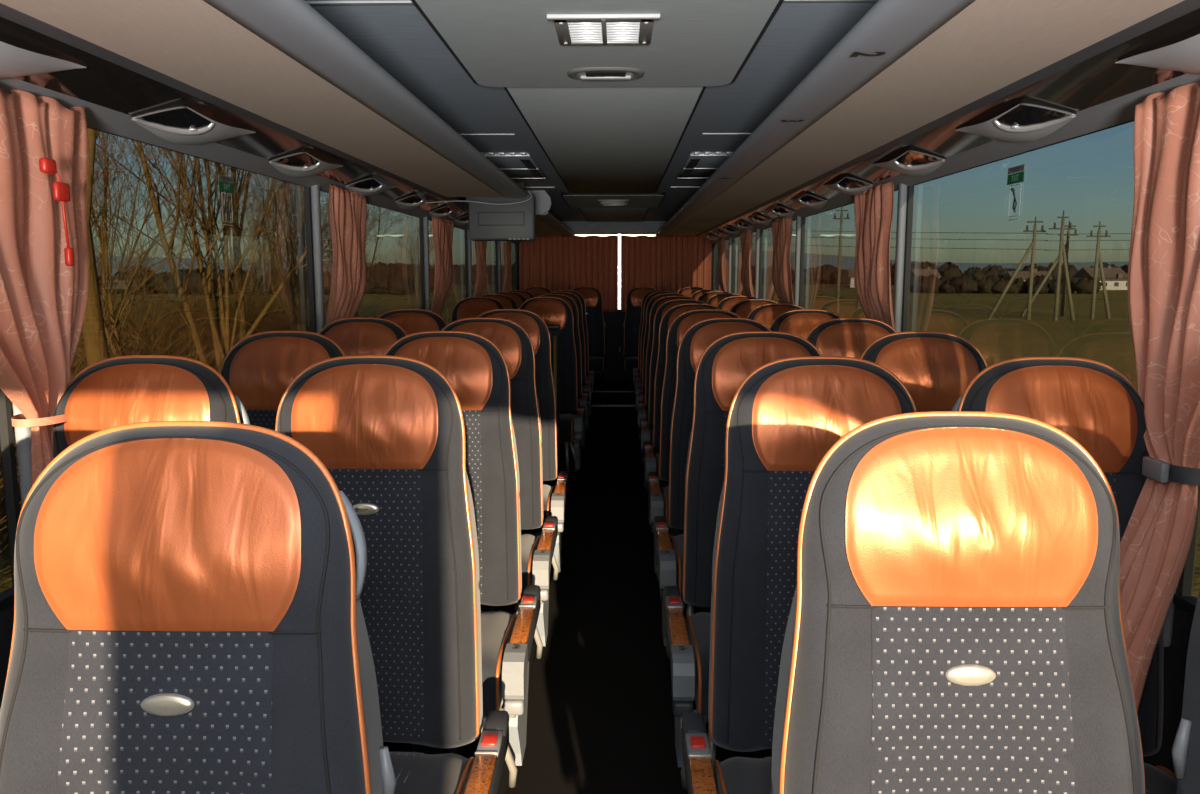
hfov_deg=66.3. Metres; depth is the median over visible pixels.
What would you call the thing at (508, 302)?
seat
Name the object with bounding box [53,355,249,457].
seat
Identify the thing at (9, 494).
window
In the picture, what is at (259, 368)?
seat
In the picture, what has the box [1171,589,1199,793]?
seat
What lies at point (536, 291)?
seat
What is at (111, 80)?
luggage rack
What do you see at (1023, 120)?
light
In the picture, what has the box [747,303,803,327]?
seat
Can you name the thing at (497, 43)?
ceiling panel
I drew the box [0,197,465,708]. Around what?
wall
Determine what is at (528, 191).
loose cable
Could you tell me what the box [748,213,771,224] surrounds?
light
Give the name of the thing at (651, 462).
seat
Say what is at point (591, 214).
trim
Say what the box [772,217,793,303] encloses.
curtain
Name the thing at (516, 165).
ceiling vent
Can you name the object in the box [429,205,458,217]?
light
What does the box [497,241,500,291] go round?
trim
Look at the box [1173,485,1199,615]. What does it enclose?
window
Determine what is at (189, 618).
seat
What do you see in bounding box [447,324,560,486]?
seat
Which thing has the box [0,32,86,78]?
light
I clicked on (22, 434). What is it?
trim
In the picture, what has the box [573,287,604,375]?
seat
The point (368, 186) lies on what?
light
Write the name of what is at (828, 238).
window
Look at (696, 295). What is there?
seat
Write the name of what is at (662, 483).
seat cushion
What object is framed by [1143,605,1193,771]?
wall
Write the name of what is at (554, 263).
curtain
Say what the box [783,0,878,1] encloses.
trim
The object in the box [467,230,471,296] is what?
trim
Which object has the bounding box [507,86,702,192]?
ceiling panel
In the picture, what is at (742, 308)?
seat
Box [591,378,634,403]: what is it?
step
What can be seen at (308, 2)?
trim
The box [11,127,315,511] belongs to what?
window
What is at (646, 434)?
seat
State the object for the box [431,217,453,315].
curtain
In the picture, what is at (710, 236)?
light
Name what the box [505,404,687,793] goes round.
floor
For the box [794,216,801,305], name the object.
trim
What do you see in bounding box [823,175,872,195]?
light
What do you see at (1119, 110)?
curtain rail
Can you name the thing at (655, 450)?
seat cushion
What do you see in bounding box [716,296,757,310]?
seat
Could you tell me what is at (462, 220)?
light
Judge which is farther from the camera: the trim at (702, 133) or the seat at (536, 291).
the seat at (536, 291)
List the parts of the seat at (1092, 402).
shoulder handle, panel, cushion panel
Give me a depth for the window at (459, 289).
7.25 m
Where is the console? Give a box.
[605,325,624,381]
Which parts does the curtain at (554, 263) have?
curtain rail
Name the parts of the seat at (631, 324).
panel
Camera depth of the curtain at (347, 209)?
4.00 m
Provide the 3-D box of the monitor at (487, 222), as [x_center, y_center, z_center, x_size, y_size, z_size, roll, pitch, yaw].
[-0.627,-1.189,5.891,0.420,0.372,0.128,0,8,1]
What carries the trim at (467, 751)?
attached to the wall at (7, 615)
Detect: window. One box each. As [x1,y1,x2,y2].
[0,389,19,611]
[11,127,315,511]
[310,188,424,332]
[423,220,467,323]
[467,240,497,296]
[497,241,517,291]
[575,234,655,308]
[713,240,731,291]
[731,232,759,296]
[759,220,801,302]
[799,188,907,331]
[902,120,1177,589]
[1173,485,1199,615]
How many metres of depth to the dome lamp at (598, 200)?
7.55 m
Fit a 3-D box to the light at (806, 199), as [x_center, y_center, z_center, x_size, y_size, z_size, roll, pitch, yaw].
[1.150,-1.086,5.081,0.121,0.093,0.542,0,8,1]
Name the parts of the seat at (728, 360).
armrest, leg, leg, leg, panel, backrest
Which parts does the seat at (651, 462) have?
leg, backrest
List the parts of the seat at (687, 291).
backrest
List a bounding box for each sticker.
[218,174,233,225]
[1007,164,1024,220]
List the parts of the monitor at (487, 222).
recess frame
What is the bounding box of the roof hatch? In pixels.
[561,192,665,207]
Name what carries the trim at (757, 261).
attached to the wall at (1175, 656)
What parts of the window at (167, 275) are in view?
frame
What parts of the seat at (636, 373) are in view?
backrest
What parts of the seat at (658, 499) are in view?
armrest, leg, leg, backrest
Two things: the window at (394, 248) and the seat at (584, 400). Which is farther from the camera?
the seat at (584, 400)
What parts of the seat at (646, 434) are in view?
backrest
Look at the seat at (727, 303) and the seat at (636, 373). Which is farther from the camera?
the seat at (636, 373)
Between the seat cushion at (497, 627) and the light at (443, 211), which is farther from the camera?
the light at (443, 211)
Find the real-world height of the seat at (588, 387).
1.174 m
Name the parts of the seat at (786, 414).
armrest, cushion panel, panel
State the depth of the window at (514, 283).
11.12 m
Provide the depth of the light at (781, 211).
5.84 m
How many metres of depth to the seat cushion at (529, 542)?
3.20 m
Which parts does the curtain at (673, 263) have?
curtain rail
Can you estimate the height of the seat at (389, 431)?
1.174 m
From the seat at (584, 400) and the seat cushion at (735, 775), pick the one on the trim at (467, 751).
the seat at (584, 400)
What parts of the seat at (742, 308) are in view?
backrest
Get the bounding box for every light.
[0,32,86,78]
[130,103,255,144]
[268,150,342,176]
[346,176,396,196]
[395,193,432,209]
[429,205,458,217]
[454,214,468,224]
[547,13,659,44]
[705,234,718,240]
[713,230,727,237]
[722,226,739,234]
[734,220,753,229]
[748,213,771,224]
[766,204,794,217]
[790,192,826,208]
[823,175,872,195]
[873,148,945,175]
[955,100,1076,142]
[1115,24,1199,73]
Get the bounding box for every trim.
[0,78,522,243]
[12,403,31,506]
[305,1,413,4]
[311,185,324,332]
[383,445,574,793]
[423,216,430,310]
[460,134,514,134]
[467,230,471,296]
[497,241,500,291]
[503,87,587,221]
[561,221,666,232]
[580,208,647,221]
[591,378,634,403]
[591,405,634,406]
[593,391,634,391]
[642,86,706,221]
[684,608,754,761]
[702,133,750,134]
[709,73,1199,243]
[728,237,731,292]
[755,229,759,298]
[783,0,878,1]
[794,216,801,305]
[893,184,907,331]
[1164,591,1175,646]
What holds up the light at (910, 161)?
attached to the luggage rack at (1089, 77)
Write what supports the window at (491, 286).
in the wall at (7, 615)
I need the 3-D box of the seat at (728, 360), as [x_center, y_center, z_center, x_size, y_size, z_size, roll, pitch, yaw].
[0.451,0.419,2.581,0.524,1.174,0.678,0,8,1]
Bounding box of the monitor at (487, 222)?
[469,181,535,240]
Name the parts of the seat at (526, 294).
backrest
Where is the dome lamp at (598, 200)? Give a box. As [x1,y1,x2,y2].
[597,199,628,202]
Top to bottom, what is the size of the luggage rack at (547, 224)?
0.183 m
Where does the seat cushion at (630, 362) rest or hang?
on the seat at (631, 324)
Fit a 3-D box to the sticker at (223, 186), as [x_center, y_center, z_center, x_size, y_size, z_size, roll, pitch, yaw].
[-1.223,-0.643,3.017,0.010,0.158,0.115,0,8,1]
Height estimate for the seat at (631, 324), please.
1.174 m
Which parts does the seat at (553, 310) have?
backrest, panel, leg, leg, leg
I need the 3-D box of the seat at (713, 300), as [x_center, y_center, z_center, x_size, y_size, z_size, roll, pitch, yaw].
[1.056,-0.244,7.452,0.483,1.174,0.666,0,8,1]
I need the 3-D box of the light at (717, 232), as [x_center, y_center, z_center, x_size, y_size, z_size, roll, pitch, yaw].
[1.242,-1.683,9.465,0.121,0.093,0.542,0,8,1]
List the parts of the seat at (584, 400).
backrest, leg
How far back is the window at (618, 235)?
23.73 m
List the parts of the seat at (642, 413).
backrest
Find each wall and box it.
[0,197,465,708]
[517,233,713,377]
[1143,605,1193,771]
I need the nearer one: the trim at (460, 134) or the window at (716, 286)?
the trim at (460, 134)
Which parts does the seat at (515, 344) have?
backrest, seat frame, panel, leg, leg, leg, armrest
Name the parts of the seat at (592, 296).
panel, cushion panel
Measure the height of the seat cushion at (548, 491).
0.177 m
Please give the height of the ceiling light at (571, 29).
0.016 m
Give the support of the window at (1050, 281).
in the wall at (1175, 656)
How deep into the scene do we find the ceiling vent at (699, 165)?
5.18 m
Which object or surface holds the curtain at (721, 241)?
hanging from the wall at (1175, 656)
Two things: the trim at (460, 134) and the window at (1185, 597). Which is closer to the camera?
the window at (1185, 597)
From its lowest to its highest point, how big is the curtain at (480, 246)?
1.153 m
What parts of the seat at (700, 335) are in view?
armrest, leg, leg, leg, backrest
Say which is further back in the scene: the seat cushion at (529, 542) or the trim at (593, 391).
the trim at (593, 391)
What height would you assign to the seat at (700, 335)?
1.174 m
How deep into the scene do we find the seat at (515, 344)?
3.52 m
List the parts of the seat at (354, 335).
backrest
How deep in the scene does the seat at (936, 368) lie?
2.69 m
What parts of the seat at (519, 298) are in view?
backrest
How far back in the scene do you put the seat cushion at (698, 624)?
2.40 m
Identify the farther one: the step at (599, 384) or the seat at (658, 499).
the step at (599, 384)
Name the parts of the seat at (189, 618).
panel, shoulder handle, recline lever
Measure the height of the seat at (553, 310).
1.174 m
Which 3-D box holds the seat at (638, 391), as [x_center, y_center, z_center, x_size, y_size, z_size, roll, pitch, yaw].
[0.551,-0.245,7.456,0.524,1.174,0.678,0,8,1]
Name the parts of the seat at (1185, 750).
recline lever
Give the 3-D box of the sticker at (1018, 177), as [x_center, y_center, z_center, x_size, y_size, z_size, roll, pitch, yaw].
[1.245,-0.611,2.758,0.010,0.158,0.115,0,8,1]
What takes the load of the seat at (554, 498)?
on the trim at (467, 751)
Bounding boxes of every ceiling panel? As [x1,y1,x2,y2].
[411,0,783,86]
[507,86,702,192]
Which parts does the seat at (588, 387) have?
backrest, leg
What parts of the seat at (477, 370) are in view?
backrest, panel, leg, leg, leg, armrest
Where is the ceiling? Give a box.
[304,0,876,220]
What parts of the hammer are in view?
cord, handle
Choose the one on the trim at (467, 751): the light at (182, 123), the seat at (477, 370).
the seat at (477, 370)
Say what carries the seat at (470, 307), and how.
on the trim at (467, 751)
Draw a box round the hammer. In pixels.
[39,157,74,265]
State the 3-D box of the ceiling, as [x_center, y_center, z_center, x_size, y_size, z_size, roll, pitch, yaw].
[0.051,-1.305,4.768,2.500,0.060,13.400,0,8,1]
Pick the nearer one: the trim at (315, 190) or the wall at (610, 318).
the trim at (315, 190)
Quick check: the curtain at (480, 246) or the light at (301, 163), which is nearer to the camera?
the light at (301, 163)
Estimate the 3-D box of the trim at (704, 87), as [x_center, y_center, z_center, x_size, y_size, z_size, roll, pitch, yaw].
[0.387,-1.273,4.765,0.012,0.004,13.400,0,8,1]
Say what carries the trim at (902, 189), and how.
attached to the wall at (1175, 656)
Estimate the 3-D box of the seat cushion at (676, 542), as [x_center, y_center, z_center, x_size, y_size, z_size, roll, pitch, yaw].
[0.495,0.613,3.354,0.444,0.177,0.470,0,8,1]
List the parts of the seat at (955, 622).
panel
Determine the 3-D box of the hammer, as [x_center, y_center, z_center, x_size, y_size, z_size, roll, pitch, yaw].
[-1.087,-0.368,1.843,0.017,0.210,0.081,0,8,1]
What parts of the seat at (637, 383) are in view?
backrest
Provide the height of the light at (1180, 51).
0.093 m
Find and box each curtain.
[0,87,88,485]
[325,184,366,325]
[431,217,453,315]
[473,241,486,296]
[502,241,511,291]
[519,234,617,311]
[621,234,711,311]
[718,238,726,291]
[741,229,753,296]
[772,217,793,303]
[854,182,894,328]
[1120,82,1199,710]
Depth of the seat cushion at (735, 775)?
1.83 m
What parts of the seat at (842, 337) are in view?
backrest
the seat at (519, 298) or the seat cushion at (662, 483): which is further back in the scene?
the seat at (519, 298)
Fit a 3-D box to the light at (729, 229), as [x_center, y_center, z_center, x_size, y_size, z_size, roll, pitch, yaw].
[1.223,-1.564,8.588,0.121,0.093,0.542,0,8,1]
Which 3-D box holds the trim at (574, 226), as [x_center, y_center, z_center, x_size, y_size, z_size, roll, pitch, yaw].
[0.188,-2.105,11.389,2.500,0.150,0.050,0,8,1]
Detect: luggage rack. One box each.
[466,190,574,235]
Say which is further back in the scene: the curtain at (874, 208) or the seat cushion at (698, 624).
the curtain at (874, 208)
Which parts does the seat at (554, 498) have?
backrest, leg, leg, armrest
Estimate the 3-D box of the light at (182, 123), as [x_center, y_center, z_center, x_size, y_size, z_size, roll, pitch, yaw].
[-1.091,-0.735,2.496,0.121,0.093,0.542,0,8,1]
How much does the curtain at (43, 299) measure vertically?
1.152 m
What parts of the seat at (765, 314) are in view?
backrest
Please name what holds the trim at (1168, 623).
attached to the wall at (1175, 656)
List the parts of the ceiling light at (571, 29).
louver panel, louver panel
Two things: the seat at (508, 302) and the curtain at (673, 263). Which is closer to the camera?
the seat at (508, 302)
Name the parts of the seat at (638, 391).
backrest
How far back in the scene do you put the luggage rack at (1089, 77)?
2.13 m
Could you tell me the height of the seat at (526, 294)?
1.174 m
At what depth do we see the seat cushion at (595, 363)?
10.50 m
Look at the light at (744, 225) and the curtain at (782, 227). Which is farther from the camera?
the light at (744, 225)
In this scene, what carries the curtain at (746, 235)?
hanging from the wall at (1175, 656)
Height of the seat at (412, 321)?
1.174 m
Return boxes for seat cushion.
[403,753,472,793]
[480,534,539,605]
[481,611,515,717]
[521,484,554,535]
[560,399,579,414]
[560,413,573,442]
[589,357,602,372]
[625,357,639,372]
[646,410,652,429]
[650,429,659,456]
[655,453,668,489]
[661,486,683,536]
[671,534,686,603]
[686,612,710,717]
[714,757,770,793]
[1144,763,1177,793]
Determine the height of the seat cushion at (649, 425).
0.177 m
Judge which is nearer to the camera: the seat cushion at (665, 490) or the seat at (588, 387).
the seat cushion at (665, 490)
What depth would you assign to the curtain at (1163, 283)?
1.79 m
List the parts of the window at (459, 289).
frame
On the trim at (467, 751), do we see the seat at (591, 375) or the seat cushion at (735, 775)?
the seat at (591, 375)
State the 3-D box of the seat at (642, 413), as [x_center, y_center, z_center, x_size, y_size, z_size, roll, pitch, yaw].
[0.534,-0.133,6.635,0.524,1.174,0.678,0,8,1]
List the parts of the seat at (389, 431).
panel, cushion panel, armrest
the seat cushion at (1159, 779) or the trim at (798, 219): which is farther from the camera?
the trim at (798, 219)
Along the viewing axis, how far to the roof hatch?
7.61 m
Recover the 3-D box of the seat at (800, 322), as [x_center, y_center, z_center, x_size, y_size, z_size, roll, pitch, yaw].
[0.988,0.197,4.208,0.483,1.174,0.666,0,8,1]
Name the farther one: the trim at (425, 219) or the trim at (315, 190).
the trim at (425, 219)
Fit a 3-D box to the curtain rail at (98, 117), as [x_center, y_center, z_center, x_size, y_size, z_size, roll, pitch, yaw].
[-1.129,-1.046,4.827,0.090,0.081,13.400,0,8,1]
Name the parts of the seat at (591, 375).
backrest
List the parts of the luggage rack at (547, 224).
underside panel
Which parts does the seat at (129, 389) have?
shoulder handle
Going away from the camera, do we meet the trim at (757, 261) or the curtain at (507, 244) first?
the trim at (757, 261)
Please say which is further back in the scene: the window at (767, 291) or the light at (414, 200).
the window at (767, 291)
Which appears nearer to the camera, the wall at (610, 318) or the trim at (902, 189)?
the trim at (902, 189)
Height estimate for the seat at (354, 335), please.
1.174 m
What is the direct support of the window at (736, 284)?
in the wall at (1175, 656)
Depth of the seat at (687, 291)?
10.88 m
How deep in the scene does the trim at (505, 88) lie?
4.12 m
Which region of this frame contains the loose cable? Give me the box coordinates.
[424,191,531,204]
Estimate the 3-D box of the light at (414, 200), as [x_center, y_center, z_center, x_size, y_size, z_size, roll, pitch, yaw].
[-1.036,-1.092,5.126,0.121,0.093,0.542,0,8,1]
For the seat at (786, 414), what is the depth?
1.89 m
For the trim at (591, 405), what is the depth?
10.11 m
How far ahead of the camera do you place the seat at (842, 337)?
3.50 m
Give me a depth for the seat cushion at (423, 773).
1.83 m
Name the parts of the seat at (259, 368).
panel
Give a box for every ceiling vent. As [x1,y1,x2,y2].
[481,152,546,179]
[677,151,732,179]
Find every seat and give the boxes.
[0,421,395,793]
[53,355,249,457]
[220,331,344,430]
[275,355,508,793]
[318,317,406,355]
[377,309,446,334]
[384,331,540,787]
[441,317,557,658]
[447,324,560,486]
[451,297,504,322]
[476,309,568,579]
[479,294,518,308]
[494,292,526,307]
[505,290,534,299]
[519,297,585,471]
[525,287,550,296]
[538,294,588,448]
[547,292,591,430]
[554,290,594,415]
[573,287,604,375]
[623,287,655,373]
[633,290,673,409]
[634,291,678,423]
[635,293,684,442]
[637,296,694,464]
[640,299,705,492]
[643,303,720,525]
[647,309,740,580]
[654,318,770,658]
[663,331,821,789]
[678,287,704,296]
[681,356,916,793]
[691,290,718,299]
[698,291,728,302]
[706,293,742,305]
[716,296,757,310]
[730,299,776,317]
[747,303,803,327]
[769,309,840,338]
[771,411,1144,793]
[806,318,896,358]
[860,331,987,411]
[951,357,1177,793]
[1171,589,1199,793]

